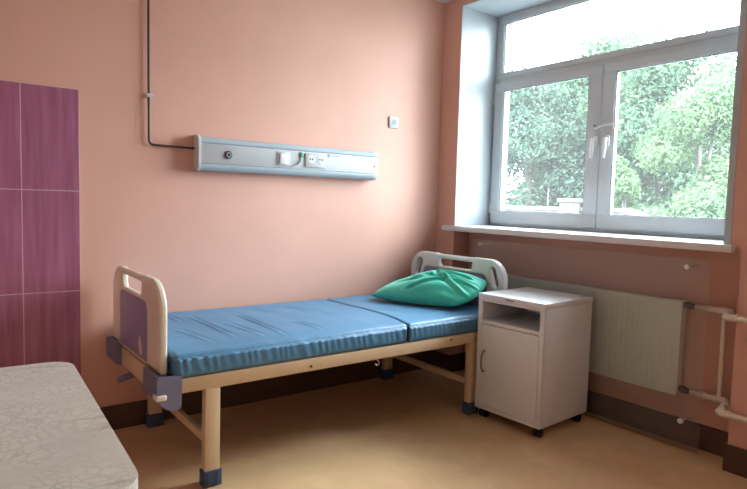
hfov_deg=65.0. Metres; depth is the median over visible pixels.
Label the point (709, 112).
tree
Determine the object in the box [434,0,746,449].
wall
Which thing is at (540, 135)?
tree
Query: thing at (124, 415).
baseboard
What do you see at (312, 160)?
double socket
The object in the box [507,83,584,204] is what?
tree
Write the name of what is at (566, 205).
gate post
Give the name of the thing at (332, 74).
wall
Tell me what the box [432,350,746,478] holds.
baseboard
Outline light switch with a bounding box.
[277,151,289,165]
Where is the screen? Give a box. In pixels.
[478,239,710,453]
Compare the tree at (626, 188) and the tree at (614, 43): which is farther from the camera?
the tree at (614, 43)
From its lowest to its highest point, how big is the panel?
0.209 m
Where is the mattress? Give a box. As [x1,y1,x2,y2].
[167,294,478,377]
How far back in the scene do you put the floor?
3.12 m
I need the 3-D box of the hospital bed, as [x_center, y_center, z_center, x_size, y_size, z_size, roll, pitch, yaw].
[-0.301,0.569,3.472,2.219,0.948,0.935,-2,5,-37]
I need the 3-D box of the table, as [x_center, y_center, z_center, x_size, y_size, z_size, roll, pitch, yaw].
[-1.086,0.803,1.317,0.864,0.750,1.017,-1,5,-34]
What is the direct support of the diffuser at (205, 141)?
attached to the panel
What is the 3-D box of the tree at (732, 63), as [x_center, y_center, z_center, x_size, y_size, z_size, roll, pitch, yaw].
[15.417,-3.310,25.287,8.090,9.601,6.497,4,5,33]
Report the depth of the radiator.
3.43 m
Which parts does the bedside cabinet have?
handle, door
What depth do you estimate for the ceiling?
4.44 m
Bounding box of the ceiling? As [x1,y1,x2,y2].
[435,0,452,2]
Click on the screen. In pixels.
(686, 266)
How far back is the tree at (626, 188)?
15.87 m
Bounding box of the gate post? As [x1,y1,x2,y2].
[557,198,582,212]
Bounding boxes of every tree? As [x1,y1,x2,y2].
[506,59,587,206]
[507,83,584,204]
[538,28,675,206]
[578,21,736,215]
[613,155,673,215]
[633,70,734,217]
[658,52,736,183]
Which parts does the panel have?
panel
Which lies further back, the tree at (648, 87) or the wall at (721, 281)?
the tree at (648, 87)
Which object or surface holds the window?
in the wall at (721, 281)
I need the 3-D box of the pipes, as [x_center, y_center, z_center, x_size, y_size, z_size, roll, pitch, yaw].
[1.955,0.616,2.748,0.184,0.524,0.957,-2,5,-37]
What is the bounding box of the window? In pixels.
[442,0,746,252]
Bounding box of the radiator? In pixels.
[496,274,695,394]
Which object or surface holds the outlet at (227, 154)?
attached to the panel
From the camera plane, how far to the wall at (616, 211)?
12.05 m
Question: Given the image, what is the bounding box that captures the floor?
[113,369,746,488]
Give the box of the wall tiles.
[0,80,80,375]
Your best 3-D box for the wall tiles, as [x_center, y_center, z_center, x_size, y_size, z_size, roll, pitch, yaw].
[-2.245,0.066,2.571,1.745,1.701,0.008,-2,5,-37]
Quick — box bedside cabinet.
[475,287,592,437]
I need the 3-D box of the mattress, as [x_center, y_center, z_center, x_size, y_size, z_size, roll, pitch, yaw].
[-0.279,0.458,3.473,2.077,0.129,0.904,-2,5,-37]
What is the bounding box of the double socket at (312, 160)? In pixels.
[305,153,325,167]
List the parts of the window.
sash, sill, handle, handle, sash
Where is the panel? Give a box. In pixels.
[193,134,377,180]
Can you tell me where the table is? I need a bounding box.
[0,362,137,488]
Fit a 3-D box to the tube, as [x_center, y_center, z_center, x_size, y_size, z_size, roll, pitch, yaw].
[-1.131,-1.175,3.281,0.276,1.257,0.028,-2,5,-37]
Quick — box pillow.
[371,269,486,305]
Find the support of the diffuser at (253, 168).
attached to the panel
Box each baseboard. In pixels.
[100,350,431,429]
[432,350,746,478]
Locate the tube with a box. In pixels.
[145,0,194,148]
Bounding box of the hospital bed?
[106,251,507,488]
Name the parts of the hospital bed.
crank handle, inset panel, footboard, rail, leg, leg, rail, leg, inset panel, headboard, leg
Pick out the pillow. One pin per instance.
(439, 287)
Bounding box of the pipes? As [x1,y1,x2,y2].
[689,304,746,422]
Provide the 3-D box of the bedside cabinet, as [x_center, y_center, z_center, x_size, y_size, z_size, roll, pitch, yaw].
[0.956,0.687,3.562,0.531,0.768,0.473,-2,5,-40]
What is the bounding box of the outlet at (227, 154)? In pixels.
[224,151,231,158]
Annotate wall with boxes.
[0,0,444,406]
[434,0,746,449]
[503,23,513,210]
[505,205,649,215]
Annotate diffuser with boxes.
[200,163,372,179]
[201,137,373,156]
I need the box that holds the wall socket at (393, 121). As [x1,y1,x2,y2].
[389,116,398,128]
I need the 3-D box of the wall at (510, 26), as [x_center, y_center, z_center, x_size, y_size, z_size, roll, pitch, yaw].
[2.463,1.190,2.834,0.055,5.953,5.700,-2,5,-37]
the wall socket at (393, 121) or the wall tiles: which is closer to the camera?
the wall tiles

